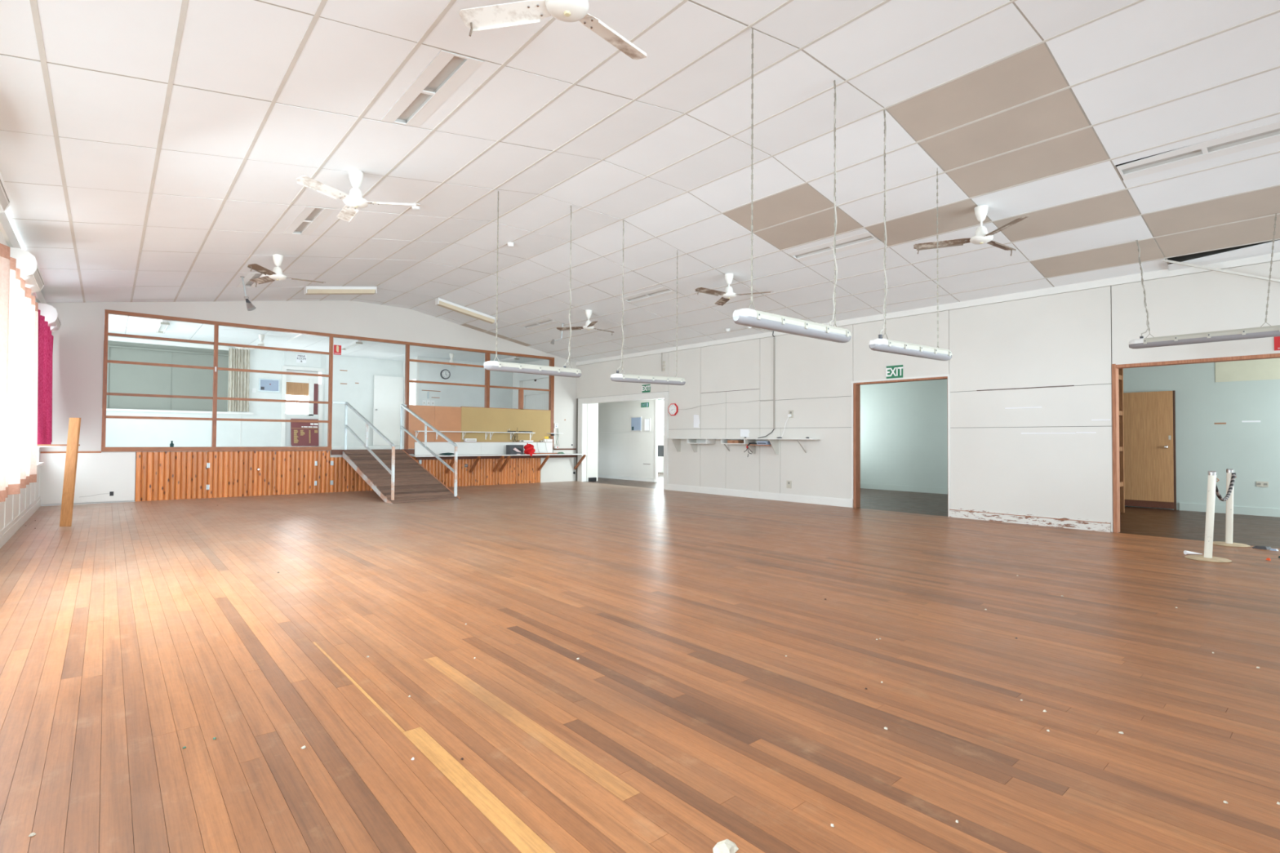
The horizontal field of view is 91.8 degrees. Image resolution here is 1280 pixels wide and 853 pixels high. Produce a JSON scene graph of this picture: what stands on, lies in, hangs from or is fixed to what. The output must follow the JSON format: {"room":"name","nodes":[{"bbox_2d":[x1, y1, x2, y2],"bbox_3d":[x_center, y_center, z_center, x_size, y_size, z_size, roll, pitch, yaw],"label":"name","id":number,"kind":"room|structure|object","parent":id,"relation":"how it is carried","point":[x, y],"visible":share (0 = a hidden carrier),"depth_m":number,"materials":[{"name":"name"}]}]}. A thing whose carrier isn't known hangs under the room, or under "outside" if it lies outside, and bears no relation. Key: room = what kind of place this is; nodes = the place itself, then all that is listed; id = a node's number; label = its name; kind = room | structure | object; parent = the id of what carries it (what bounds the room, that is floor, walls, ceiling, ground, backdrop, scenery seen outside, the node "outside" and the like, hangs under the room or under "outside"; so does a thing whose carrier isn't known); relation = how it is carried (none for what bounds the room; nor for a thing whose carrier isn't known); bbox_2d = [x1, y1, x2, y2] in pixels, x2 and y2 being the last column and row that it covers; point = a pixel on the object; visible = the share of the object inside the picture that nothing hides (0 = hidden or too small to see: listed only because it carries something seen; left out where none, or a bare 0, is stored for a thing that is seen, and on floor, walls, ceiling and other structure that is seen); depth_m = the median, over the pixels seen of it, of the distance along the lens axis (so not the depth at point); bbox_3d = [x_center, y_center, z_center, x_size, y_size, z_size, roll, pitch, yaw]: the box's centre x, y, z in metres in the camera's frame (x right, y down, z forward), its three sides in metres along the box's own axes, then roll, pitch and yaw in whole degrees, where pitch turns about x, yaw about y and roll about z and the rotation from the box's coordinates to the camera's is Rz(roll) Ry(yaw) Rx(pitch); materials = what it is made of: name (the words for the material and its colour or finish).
{"room":"community hall","nodes":[
{"label":"community hall","id":0,"kind":"room"},
{"bbox_2d":[0,230,40,530],"bbox_3d":[-4.439,-0.583,3.843,0.168,3.500,15.800,1,-2,-41],"label":"wall","id":1,"kind":"structure","parent":0,"point":[13,505],"depth_m":7.52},
{"bbox_2d":[0,171,10,213],"bbox_3d":[-4.394,-1.669,4.116,0.229,0.286,0.930,1,-2,-41],"label":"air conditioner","id":2,"kind":"object","parent":1,"relation":"attached to","point":[5,197],"visible":1,"depth_m":4.38,"materials":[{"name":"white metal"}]},
{"bbox_2d":[0,496,40,548],"bbox_3d":[-4.383,1.091,3.865,0.022,0.155,15.800,1,-2,-41],"label":"baseboard","id":3,"kind":"structure","parent":1,"relation":"attached to","point":[6,533],"depth_m":7.34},
{"bbox_2d":[0,212,47,304],"bbox_3d":[-4.361,-1.966,3.932,0.030,0.170,15.800,1,-2,-41],"label":"trim","id":4,"kind":"structure","parent":1,"relation":"attached to","point":[6,228],"depth_m":6.21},
{"bbox_2d":[9,247,44,293],"bbox_3d":[-6.494,-1.631,6.563,0.229,0.286,0.940,1,-2,-41],"label":"air conditioner","id":5,"kind":"object","parent":1,"relation":"attached to","point":[30,272],"visible":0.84,"depth_m":6.25,"materials":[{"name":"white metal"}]},
{"bbox_2d":[38,302,61,331],"bbox_3d":[-8.706,-1.591,9.139,0.229,0.286,0.930,1,-2,-41],"label":"air conditioner","id":6,"kind":"object","parent":1,"relation":"attached to","point":[51,314],"visible":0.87,"depth_m":8.82,"materials":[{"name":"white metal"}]},
{"bbox_2d":[37,444,79,447],"bbox_3d":[-7.327,0.239,7.717,0.539,0.033,0.060,1,-2,-41],"label":"rail","id":7,"kind":"object","parent":1,"relation":"attached to","point":[38,445],"visible":0.64,"depth_m":7.70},
{"bbox_3d":[-7.231,-1.454,7.305,0.084,0.028,6.770,1,-2,-41],"label":"curtain rod","id":8,"kind":"object","parent":1,"relation":"attached to","visible":0},
{"bbox_2d":[0,243,38,502],"bbox_3d":[-6.148,-0.421,6.117,0.154,2.120,3.280,1,-2,-41],"label":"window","id":9,"kind":"structure","parent":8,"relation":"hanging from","point":[19,309],"depth_m":5.82,"materials":[{"name":"white fabric"}]},
{"bbox_2d":[37,309,53,444],"bbox_3d":[-8.346,-0.592,8.661,0.134,1.761,3.160,1,-2,-41],"label":"curtain","id":10,"kind":"object","parent":8,"relation":"hanging from","point":[46,338],"visible":0.74,"depth_m":8.42,"materials":[{"name":"pink fabric"}]},
{"bbox_2d":[101,335,403,446],"bbox_3d":[-10.140,-0.769,16.406,7.750,2.590,0.115,1,-2,-41],"label":"wall","id":11,"kind":"structure","parent":0,"point":[353,383],"depth_m":16.52,"materials":[{"name":"paint"}]},
{"bbox_2d":[102,336,253,414],"bbox_3d":[-11.614,-1.214,15.104,3.800,1.735,0.160,1,-2,-41],"label":"window","id":12,"kind":"structure","parent":11,"relation":"in","point":[121,378],"depth_m":15.16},
{"bbox_2d":[226,346,253,411],"bbox_3d":[-10.371,-1.207,16.066,0.580,1.637,0.076,1,-2,-41],"label":"patterned curtain","id":13,"kind":"object","parent":12,"relation":"hanging from","point":[238,358],"visible":0.93,"depth_m":16.06,"materials":[{"name":"white fabric"}]},
{"bbox_2d":[258,377,279,392],"bbox_3d":[-9.883,-1.097,16.551,0.485,0.345,0.032,1,-2,-41],"label":"certificate","id":14,"kind":"object","parent":11,"relation":"attached to","point":[264,384],"visible":1,"depth_m":16.54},
{"bbox_2d":[260,379,278,391],"bbox_3d":[-9.885,-1.097,16.552,0.425,0.285,0.017,1,-2,-41],"label":"print","id":15,"kind":"object","parent":14,"relation":"attached to","point":[265,384],"depth_m":16.54},
{"bbox_2d":[285,382,308,395],"bbox_3d":[-9.424,-1.031,17.054,0.570,0.350,0.030,1,-2,-41],"label":"pinboard","id":16,"kind":"object","parent":11,"relation":"attached to","point":[293,388],"depth_m":17.05,"materials":[{"name":"wood"}]},
{"bbox_2d":[280,351,324,446],"bbox_3d":[-9.294,-0.739,17.109,1.050,2.570,0.150,1,-2,-41],"label":"door","id":17,"kind":"structure","parent":11,"relation":"in","point":[294,387],"depth_m":17.11,"materials":[{"name":"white wood"}]},
{"bbox_2d":[296,354,306,363],"bbox_3d":[-9.305,-1.861,17.058,0.245,0.230,0.008,1,-2,-41],"label":"paper notice","id":18,"kind":"object","parent":17,"relation":"attached to","point":[300,358],"visible":1,"depth_m":17.05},
{"bbox_2d":[373,375,404,445],"bbox_3d":[-7.487,-0.461,18.505,0.860,2.075,0.120,1,-2,-41],"label":"door","id":19,"kind":"structure","parent":11,"relation":"in","point":[388,399],"depth_m":18.50,"materials":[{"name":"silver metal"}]},
{"bbox_2d":[105,446,404,449],"bbox_3d":[-7.322,0.608,15.387,10.750,0.170,5.300,1,-2,-41],"label":"floor","id":20,"kind":"structure","parent":0,"point":[332,447],"depth_m":14.59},
{"bbox_2d":[290,418,318,445],"bbox_3d":[-9.196,0.165,17.031,0.680,0.740,0.105,1,-2,-41],"label":"board","id":21,"kind":"object","parent":20,"relation":"on","point":[302,433],"visible":1,"depth_m":17.01,"materials":[{"name":"red metal"}]},
{"bbox_2d":[39,300,576,506],"bbox_3d":[-5.625,-0.728,13.256,10.500,4.173,0.175,1,-2,-41],"label":"wall","id":22,"kind":"structure","parent":0,"point":[101,477],"depth_m":11.26,"materials":[{"name":"paint"}]},
{"bbox_2d":[206,451,263,497],"bbox_3d":[-7.511,0.885,11.548,0.908,0.849,0.108,1,-2,-41],"label":"door","id":23,"kind":"structure","parent":22,"relation":"in","point":[230,473],"depth_m":11.55,"materials":[{"name":"brown wood"}]},
{"bbox_2d":[262,450,317,495],"bbox_3d":[-6.841,0.902,12.159,0.943,0.849,0.054,1,-2,-41],"label":"door","id":24,"kind":"structure","parent":22,"relation":"in","point":[284,472],"depth_m":12.13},
{"bbox_2d":[101,309,554,451],"bbox_3d":[-5.627,-0.686,13.273,8.865,2.380,0.117,1,-2,-41],"label":"window frame","id":25,"kind":"structure","parent":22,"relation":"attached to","point":[551,391],"depth_m":11.82,"materials":[{"name":"wood"}]},
{"bbox_2d":[408,404,461,448],"bbox_3d":[-4.644,0.019,14.076,1.225,0.965,0.032,1,-2,-41],"label":"panel","id":26,"kind":"object","parent":25,"relation":"attached to","point":[442,418],"visible":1,"depth_m":14.06,"materials":[{"name":"laminate"}]},
{"bbox_2d":[461,406,551,441],"bbox_3d":[-3.250,0.045,15.272,2.442,0.982,0.040,1,-2,-41],"label":"pinboard","id":27,"kind":"object","parent":25,"relation":"attached to","point":[473,419],"visible":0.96,"depth_m":15.16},
{"bbox_2d":[414,431,535,439],"bbox_3d":[-3.807,0.215,14.639,2.965,0.188,0.198,1,-2,-41],"label":"shelf","id":28,"kind":"object","parent":27,"relation":"attached to","point":[462,432],"visible":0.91,"depth_m":14.61,"materials":[{"name":"metal"}]},
{"bbox_2d":[410,453,586,473],"bbox_3d":[-3.257,0.885,14.877,4.485,0.424,0.534,1,-2,-41],"label":"bench","id":29,"kind":"object","parent":22,"relation":"attached to","point":[477,457],"visible":0.96,"depth_m":14.79,"materials":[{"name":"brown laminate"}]},
{"bbox_2d":[413,441,557,455],"bbox_3d":[-3.534,0.520,14.941,3.785,0.304,0.087,1,-2,-41],"label":"backboard","id":30,"kind":"object","parent":29,"relation":"on","point":[464,447],"visible":0.87,"depth_m":14.68,"materials":[{"name":"white laminate"}]},
{"bbox_2d":[506,444,523,454],"bbox_3d":[-3.040,0.563,15.080,0.375,0.229,0.175,1,-2,-41],"label":"box","id":31,"kind":"object","parent":29,"relation":"on","point":[509,451],"visible":0.86,"depth_m":14.98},
{"bbox_2d":[524,443,535,456],"bbox_3d":[-2.696,0.571,15.177,0.307,0.325,0.274,1,-2,-41],"label":"cloth","id":32,"kind":"object","parent":29,"relation":"on","point":[529,448],"visible":0.98,"depth_m":15.12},
{"bbox_2d":[103,314,544,363],"bbox_3d":[-7.375,-2.125,15.450,10.850,0.165,5.400,1,-2,-41],"label":"ceiling","id":33,"kind":"structure","parent":0,"point":[119,324],"depth_m":15.00,"materials":[{"name":"white paint"}]},
{"bbox_2d":[155,320,169,333],"bbox_3d":[-10.004,-2.089,13.007,0.150,0.087,1.400,1,-2,-41],"label":"light","id":34,"kind":"object","parent":33,"relation":"attached to","point":[163,323],"visible":0.99,"depth_m":12.89,"materials":[{"name":"white metal"}]},
{"bbox_2d":[235,333,287,351],"bbox_3d":[-8.561,-1.930,14.149,1.061,0.340,1.012,1,-2,-41],"label":"ceiling fan","id":35,"kind":"object","parent":33,"relation":"hanging from","point":[261,337],"visible":0.43,"depth_m":14.16,"materials":[{"name":"silver metal"}]},
{"bbox_2d":[341,340,362,350],"bbox_3d":[-7.188,-2.020,15.424,0.150,0.087,1.400,1,-2,-41],"label":"light","id":36,"kind":"object","parent":33,"relation":"attached to","point":[359,342],"visible":0.85,"depth_m":15.32,"materials":[{"name":"white metal"}]},
{"bbox_2d":[402,357,416,446],"bbox_3d":[-6.748,-0.705,18.404,0.100,2.590,1.300,1,-2,-41],"label":"wall","id":37,"kind":"structure","parent":0,"point":[412,372],"depth_m":18.48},
{"bbox_2d":[415,356,512,408],"bbox_3d":[-5.209,-0.688,18.783,3.170,2.590,0.130,1,-2,-41],"label":"wall","id":38,"kind":"structure","parent":0,"point":[442,395],"depth_m":18.60,"materials":[{"name":"paint"}]},
{"bbox_2d":[511,359,549,408],"bbox_3d":[-2.790,-0.682,18.309,0.115,2.590,3.800,1,-2,-41],"label":"wall","id":39,"kind":"structure","parent":0,"point":[543,384],"depth_m":18.87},
{"bbox_2d":[523,391,548,409],"bbox_3d":[-2.978,-0.211,18.411,0.050,1.650,1.870,1,-2,-41],"label":"door","id":40,"kind":"structure","parent":39,"relation":"in","point":[535,402],"depth_m":18.54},
{"bbox_2d":[517,374,549,381],"bbox_3d":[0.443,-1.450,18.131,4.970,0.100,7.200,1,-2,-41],"label":"light","id":41,"kind":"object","parent":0,"point":[540,376],"depth_m":18.54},
{"bbox_2d":[586,403,598,481],"bbox_3d":[-1.302,0.006,16.583,0.360,2.900,0.142,1,-2,-41],"label":"wall","id":42,"kind":"structure","parent":0,"point":[592,409],"depth_m":16.52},
{"bbox_2d":[597,399,655,479],"bbox_3d":[-1.160,0.042,18.208,0.047,2.900,4.860,1,-2,-41],"label":"wall","id":43,"kind":"structure","parent":0,"point":[622,451],"depth_m":17.29,"materials":[{"name":"paint"}]},
{"bbox_2d":[597,475,655,482],"bbox_3d":[-1.155,1.455,18.111,0.026,0.070,4.780,1,-2,-41],"label":"baseboard","id":44,"kind":"structure","parent":43,"relation":"attached to","point":[598,476],"depth_m":17.15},
{"bbox_2d":[630,416,641,431],"bbox_3d":[-0.109,-0.068,16.938,0.020,0.390,0.440,1,-2,-41],"label":"notice","id":45,"kind":"object","parent":43,"relation":"attached to","point":[635,421],"visible":1,"depth_m":16.93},
{"bbox_2d":[644,417,650,431],"bbox_3d":[0.195,-0.049,16.585,0.016,0.340,0.220,1,-2,-41],"label":"notice","id":46,"kind":"object","parent":43,"relation":"attached to","point":[646,421],"visible":1,"depth_m":16.57,"materials":[{"name":"paper"}]},
{"bbox_2d":[654,399,663,482],"bbox_3d":[1.179,0.325,15.533,0.150,2.250,2.240,1,-2,-41],"label":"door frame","id":47,"kind":"structure","parent":43,"relation":"in","point":[656,400],"depth_m":16.30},
{"bbox_2d":[0,472,1279,852],"bbox_3d":[0.275,1.387,9.968,15.350,0.120,19.200,1,-2,-41],"label":"floor","id":48,"kind":"structure","parent":0,"point":[682,722],"depth_m":2.91,"materials":[{"name":"wood"}]},
{"bbox_2d":[59,417,80,526],"bbox_3d":[-7.094,0.559,7.729,0.122,1.343,0.233,1,-1,-20],"label":"board","id":49,"kind":"object","parent":48,"relation":"on","point":[73,442],"visible":1,"depth_m":7.72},
{"bbox_2d":[332,401,460,503],"bbox_3d":[-4.756,0.411,12.013,1.502,1.854,2.954,1,-2,-41],"label":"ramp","id":50,"kind":"object","parent":48,"relation":"on","point":[394,475],"visible":1,"depth_m":11.78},
{"bbox_2d":[712,839,738,852],"bbox_3d":[0.232,1.142,1.690,0.062,0.019,0.076,0,-1,30],"label":"paper scrap","id":51,"kind":"object","parent":48,"relation":"on","point":[726,846],"visible":1,"depth_m":1.68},
{"bbox_2d":[1184,471,1231,562],"bbox_3d":[5.456,0.851,5.968,0.336,0.849,0.336,1,-2,-41],"label":"post","id":52,"kind":"object","parent":48,"relation":"on","point":[1211,482],"visible":1,"depth_m":5.95,"materials":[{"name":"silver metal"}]},
{"bbox_2d":[1213,468,1250,547],"bbox_3d":[6.477,0.884,6.830,0.336,0.833,0.336,1,-2,-41],"label":"post","id":53,"kind":"object","parent":48,"relation":"on","point":[1228,542],"visible":0.91,"depth_m":6.81,"materials":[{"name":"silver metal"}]},
{"bbox_2d":[1215,472,1235,501],"bbox_3d":[6.021,0.633,6.396,1.304,0.273,0.038,1,-2,-40],"label":"rope","id":54,"kind":"object","parent":53,"relation":"hanging from","point":[1233,474],"visible":0.91,"depth_m":6.55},
{"bbox_2d":[0,0,1279,362],"bbox_3d":[-0.493,-2.444,7.325,10.700,1.126,16.100,1,-2,-41],"label":"ceiling","id":55,"kind":"structure","parent":0,"point":[151,150],"depth_m":5.53,"materials":[{"name":"paint"}]},
{"bbox_2d":[240,275,255,311],"bbox_3d":[-6.105,-2.067,9.652,0.231,0.533,0.123,1,-1,-16],"label":"spotlight","id":56,"kind":"object","parent":55,"relation":"hanging from","point":[250,306],"visible":1,"depth_m":9.65,"materials":[{"name":"silver metal"}]},
{"bbox_2d":[236,272,268,287],"bbox_3d":[-6.243,-2.374,10.020,0.300,0.075,1.180,1,-2,-41],"label":"recessed light","id":57,"kind":"object","parent":55,"relation":"in","point":[247,282],"visible":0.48,"depth_m":9.99,"materials":[{"name":"white metal"}]},
{"bbox_2d":[247,253,324,287],"bbox_3d":[-5.007,-2.194,8.739,1.012,0.375,1.061,1,-2,-41],"label":"ceiling fan","id":58,"kind":"object","parent":55,"relation":"hanging from","point":[277,273],"visible":1,"depth_m":8.61,"materials":[{"name":"silver metal"}]},
{"bbox_2d":[283,206,335,235],"bbox_3d":[-3.898,-2.416,7.288,0.300,0.075,1.180,1,-2,-41],"label":"recessed light","id":59,"kind":"object","parent":55,"relation":"in","point":[310,218],"visible":0.91,"depth_m":7.27,"materials":[{"name":"white metal"}]},
{"bbox_2d":[303,285,377,294],"bbox_3d":[-5.465,-2.491,11.362,1.198,0.314,0.156,1,-2,-41],"label":"batten","id":60,"kind":"object","parent":55,"relation":"attached to","point":[308,290],"visible":1,"depth_m":11.30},
{"bbox_2d":[305,288,375,294],"bbox_3d":[-5.462,-2.464,11.357,1.150,0.256,0.140,1,-2,-41],"label":"diffuser","id":61,"kind":"object","parent":60,"relation":"attached to","point":[308,291],"depth_m":11.31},
{"bbox_2d":[296,169,422,222],"bbox_3d":[-2.801,-2.258,6.001,1.074,0.334,0.972,1,-2,-41],"label":"ceiling fan","id":62,"kind":"object","parent":55,"relation":"hanging from","point":[354,201],"visible":1,"depth_m":5.87,"materials":[{"name":"silver metal"}]},
{"bbox_2d":[380,49,484,127],"bbox_3d":[-1.553,-2.459,4.557,0.300,0.075,1.180,1,-2,-41],"label":"ceiling vent","id":63,"kind":"object","parent":55,"relation":"in","point":[447,71],"visible":0.89,"depth_m":4.51,"materials":[{"name":"white metal"}]},
{"bbox_2d":[435,297,495,324],"bbox_3d":[-3.650,-2.420,13.038,1.278,0.352,0.156,1,-2,-41],"label":"batten","id":64,"kind":"object","parent":55,"relation":"attached to","point":[440,302],"visible":1,"depth_m":12.97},
{"bbox_2d":[483,191,581,377],"bbox_3d":[-1.209,-1.659,7.216,1.260,2.106,0.144,1,-2,-40],"label":"hanging lamp","id":65,"kind":"object","parent":55,"relation":"hanging from","point":[499,366],"visible":1,"depth_m":7.13,"materials":[{"name":"metal"}]},
{"bbox_2d":[483,364,581,377],"bbox_3d":[-1.216,-0.632,7.194,1.260,0.052,0.120,1,-2,-40],"label":"diffuser","id":66,"kind":"object","parent":65,"relation":"attached to","point":[508,368],"depth_m":7.14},
{"bbox_2d":[497,361,581,373],"bbox_3d":[-1.166,-0.681,7.237,1.130,0.052,0.124,1,-2,-40],"label":"tray","id":67,"kind":"object","parent":65,"relation":"on","point":[501,365],"depth_m":7.13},
{"bbox_2d":[519,318,558,329],"bbox_3d":[-2.209,-2.234,13.481,0.300,0.080,1.180,1,-2,-41],"label":"recessed light","id":68,"kind":"object","parent":55,"relation":"in","point":[546,322],"visible":0.99,"depth_m":13.47,"materials":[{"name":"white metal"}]},
{"bbox_2d":[458,0,646,59],"bbox_3d":[-0.277,-2.279,3.235,0.978,0.377,1.040,1,-2,-41],"label":"ceiling fan","id":69,"kind":"object","parent":55,"relation":"hanging from","point":[529,11],"visible":1,"depth_m":3.27,"materials":[{"name":"silver metal"}]},
{"bbox_2d":[556,309,613,335],"bbox_3d":[-0.886,-2.042,12.074,1.059,0.412,1.158,1,-2,-41],"label":"ceiling fan","id":70,"kind":"object","parent":55,"relation":"hanging from","point":[588,325],"visible":1,"depth_m":11.99,"materials":[{"name":"silver metal"}]},
{"bbox_2d":[610,220,685,385],"bbox_3d":[0.130,-1.626,8.373,1.143,2.096,0.190,1,-1,-33],"label":"hanging lamp","id":71,"kind":"object","parent":55,"relation":"hanging from","point":[617,377],"visible":1,"depth_m":8.24,"materials":[{"name":"metal"}]},
{"bbox_2d":[610,377,685,385],"bbox_3d":[0.122,-0.604,8.352,1.141,0.052,0.120,1,-1,-30],"label":"diffuser","id":72,"kind":"object","parent":71,"relation":"attached to","point":[660,380],"depth_m":8.32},
{"bbox_2d":[622,373,685,382],"bbox_3d":[0.179,-0.653,8.386,1.011,0.052,0.124,1,-1,-30],"label":"tray","id":73,"kind":"object","parent":71,"relation":"on","point":[626,377],"depth_m":8.29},
{"bbox_2d":[620,286,676,303],"bbox_3d":[0.136,-2.277,10.750,0.300,0.080,1.180,1,-2,-41],"label":"recessed light","id":74,"kind":"object","parent":55,"relation":"in","point":[661,291],"visible":0.96,"depth_m":10.73,"materials":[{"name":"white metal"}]},
{"bbox_2d":[694,273,772,306],"bbox_3d":[1.247,-2.094,9.230,1.056,0.394,1.179,1,-2,-41],"label":"ceiling fan","id":75,"kind":"object","parent":55,"relation":"hanging from","point":[728,294],"visible":1,"depth_m":9.27,"materials":[{"name":"silver metal"}]},
{"bbox_2d":[733,27,851,342],"bbox_3d":[1.132,-1.708,4.489,1.281,2.093,0.145,1,-2,-39],"label":"hanging lamp","id":76,"kind":"object","parent":55,"relation":"hanging from","point":[748,317],"visible":1,"depth_m":4.35,"materials":[{"name":"metal"}]},
{"bbox_2d":[733,315,851,342],"bbox_3d":[1.126,-0.688,4.467,1.280,0.052,0.120,1,-2,-39],"label":"diffuser","id":77,"kind":"object","parent":76,"relation":"attached to","point":[762,322],"depth_m":4.37,"materials":[{"name":"plastic"}]},
{"bbox_2d":[755,310,851,336],"bbox_3d":[1.177,-0.737,4.509,1.151,0.052,0.124,1,-2,-39],"label":"tray","id":78,"kind":"object","parent":76,"relation":"on","point":[762,317],"depth_m":4.40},
{"bbox_2d":[787,231,880,262],"bbox_3d":[2.481,-2.319,8.018,0.300,0.080,1.180,1,-2,-41],"label":"recessed light","id":79,"kind":"object","parent":55,"relation":"in","point":[865,238],"visible":0.88,"depth_m":7.99,"materials":[{"name":"white metal"}]},
{"bbox_2d":[868,109,952,360],"bbox_3d":[2.473,-1.678,5.637,1.216,2.083,0.154,1,-1,-36],"label":"hanging lamp","id":80,"kind":"object","parent":55,"relation":"hanging from","point":[880,344],"visible":1,"depth_m":5.42,"materials":[{"name":"metal"}]},
{"bbox_2d":[869,343,951,360],"bbox_3d":[2.467,-0.663,5.614,1.215,0.052,0.120,1,-1,-35],"label":"diffuser","id":81,"kind":"object","parent":80,"relation":"attached to","point":[897,348],"depth_m":5.53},
{"bbox_2d":[887,339,952,355],"bbox_3d":[2.520,-0.712,5.653,1.085,0.052,0.124,1,-1,-35],"label":"tray","id":82,"kind":"object","parent":80,"relation":"on","point":[893,344],"depth_m":5.55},
{"bbox_2d":[913,204,1029,256],"bbox_3d":[3.706,-2.123,6.708,1.081,0.419,1.175,1,-2,-41],"label":"ceiling fan","id":83,"kind":"object","parent":55,"relation":"hanging from","point":[981,236],"visible":1,"depth_m":6.60,"materials":[{"name":"silver metal"}]},
{"bbox_2d":[1116,120,1279,180],"bbox_3d":[4.819,-2.362,5.295,0.299,0.080,1.180,1,-2,-41],"label":"ceiling vent","id":84,"kind":"object","parent":55,"relation":"in","point":[1268,134],"visible":1,"depth_m":5.30,"materials":[{"name":"white metal"}]},
{"bbox_2d":[1128,213,1279,348],"bbox_3d":[5.777,-1.455,6.341,0.144,1.201,1.260,1,-2,-39],"label":"hanging lamp","id":85,"kind":"object","parent":55,"relation":"hanging from","point":[1270,331],"visible":1,"depth_m":6.29,"materials":[{"name":"metal"}]},
{"bbox_2d":[1128,330,1279,348],"bbox_3d":[5.774,-0.880,6.329,0.120,0.052,1.260,1,-2,-39],"label":"diffuser","id":86,"kind":"object","parent":85,"relation":"attached to","point":[1238,335],"depth_m":6.31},
{"bbox_2d":[1143,324,1279,342],"bbox_3d":[5.815,-0.931,6.279,0.124,0.052,1.130,1,-2,-39],"label":"tray","id":87,"kind":"object","parent":85,"relation":"on","point":[1269,330],"depth_m":6.23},
{"bbox_2d":[1162,259,1279,282],"bbox_3d":[6.487,-1.653,6.726,1.252,0.526,0.030,-1,-2,38],"label":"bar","id":88,"kind":"object","parent":55,"relation":"hanging from","point":[1166,260],"visible":1,"depth_m":6.80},
{"bbox_2d":[517,358,1279,510],"bbox_3d":[4.325,-0.021,13.567,4.970,2.900,19.150,1,-2,-41],"label":"wall","id":89,"kind":"structure","parent":0,"point":[1228,413],"depth_m":10.24,"materials":[{"name":"paint"}]},
{"bbox_2d":[657,404,663,457],"bbox_3d":[1.126,0.156,20.676,0.080,1.805,1.910,1,-2,-41],"label":"window","id":90,"kind":"structure","parent":89,"relation":"in","point":[660,437],"depth_m":21.13,"materials":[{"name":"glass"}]},
{"bbox_2d":[860,483,1127,506],"bbox_3d":[6.587,1.371,13.081,0.018,0.125,5.900,1,-2,-41],"label":"baseboard","id":91,"kind":"structure","parent":89,"relation":"attached to","point":[867,486],"depth_m":13.84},
{"bbox_2d":[1123,390,1176,510],"bbox_3d":[8.631,0.399,10.591,0.136,1.990,0.765,1,-2,-41],"label":"door","id":92,"kind":"structure","parent":89,"relation":"in","point":[1148,417],"depth_m":10.54,"materials":[{"name":"brown wood"}]},
{"bbox_2d":[1179,502,1279,517],"bbox_3d":[10.300,1.304,8.757,0.018,0.125,4.100,1,-2,-41],"label":"baseboard","id":93,"kind":"structure","parent":89,"relation":"attached to","point":[1267,512],"depth_m":9.77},
{"bbox_2d":[575,239,1279,532],"bbox_3d":[3.439,-0.362,10.689,0.158,3.450,15.930,1,-2,-41],"label":"wall","id":94,"kind":"structure","parent":0,"point":[1031,419],"depth_m":8.86,"materials":[{"name":"paint"}]},
{"bbox_2d":[577,391,668,489],"bbox_3d":[-0.459,0.336,15.207,0.160,2.195,3.480,1,-2,-41],"label":"door frame","id":95,"kind":"structure","parent":94,"relation":"in","point":[582,402],"depth_m":15.54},
{"bbox_2d":[668,403,678,415],"bbox_3d":[0.730,-0.376,13.715,0.043,0.262,0.273,1,-2,-41],"label":"clock","id":96,"kind":"object","parent":94,"relation":"attached to","point":[673,408],"visible":1,"depth_m":13.69,"materials":[{"name":"red paint"}]},
{"bbox_2d":[668,438,820,454],"bbox_3d":[1.791,0.381,12.261,0.300,0.298,3.880,1,-2,-41],"label":"wall shelf","id":97,"kind":"object","parent":94,"relation":"attached to","point":[693,442],"visible":0.96,"depth_m":12.27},
{"bbox_2d":[666,484,853,507],"bbox_3d":[2.089,1.312,12.104,0.029,0.145,4.525,1,-2,-41],"label":"baseboard","id":98,"kind":"structure","parent":94,"relation":"attached to","point":[731,492],"depth_m":11.73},
{"bbox_2d":[754,327,775,438],"bbox_3d":[2.286,-0.820,11.608,0.352,2.088,0.387,-1,-2,36],"label":"conduit","id":99,"kind":"object","parent":94,"relation":"attached to","point":[774,338],"visible":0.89,"depth_m":11.65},
{"bbox_2d":[886,364,903,378],"bbox_3d":[4.056,-0.863,9.880,0.010,0.218,0.284,1,-2,-41],"label":"exit sign","id":100,"kind":"object","parent":94,"relation":"attached to","point":[892,371],"visible":1,"depth_m":9.88,"materials":[{"name":"green paint"}]},
{"bbox_2d":[851,373,950,516],"bbox_3d":[4.131,0.291,9.866,0.152,2.118,1.605,1,-2,-41],"label":"door frame","id":101,"kind":"structure","parent":94,"relation":"in","point":[855,385],"depth_m":10.39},
{"bbox_2d":[575,252,1279,365],"bbox_3d":[3.440,-1.774,10.626,0.028,0.110,15.800,1,-2,-41],"label":"trim","id":102,"kind":"structure","parent":94,"relation":"attached to","point":[1162,273],"depth_m":8.67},
{"bbox_2d":[949,507,1111,532],"bbox_3d":[5.221,1.260,8.457,0.027,0.135,1.940,1,-2,-41],"label":"baseboard","id":103,"kind":"structure","parent":94,"relation":"attached to","point":[1096,526],"depth_m":8.35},
{"bbox_2d":[1111,353,1279,533],"bbox_3d":[7.279,0.245,6.201,0.139,2.095,4.132,1,-2,-41],"label":"door frame","id":104,"kind":"structure","parent":94,"relation":"in","point":[1115,388],"depth_m":7.70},
{"bbox_2d":[1274,336,1279,351],"bbox_3d":[6.864,-0.899,6.612,0.006,0.165,0.150,1,-2,-41],"label":"sign","id":105,"kind":"object","parent":94,"relation":"attached to","point":[1277,339],"visible":0.99,"depth_m":6.65,"materials":[{"name":"red paint"}]},
{"bbox_2d":[1118,368,1124,512],"bbox_3d":[6.697,-0.049,9.122,2.760,2.800,0.115,1,-2,-41],"label":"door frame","id":106,"kind":"structure","parent":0,"point":[1120,371],"depth_m":9.94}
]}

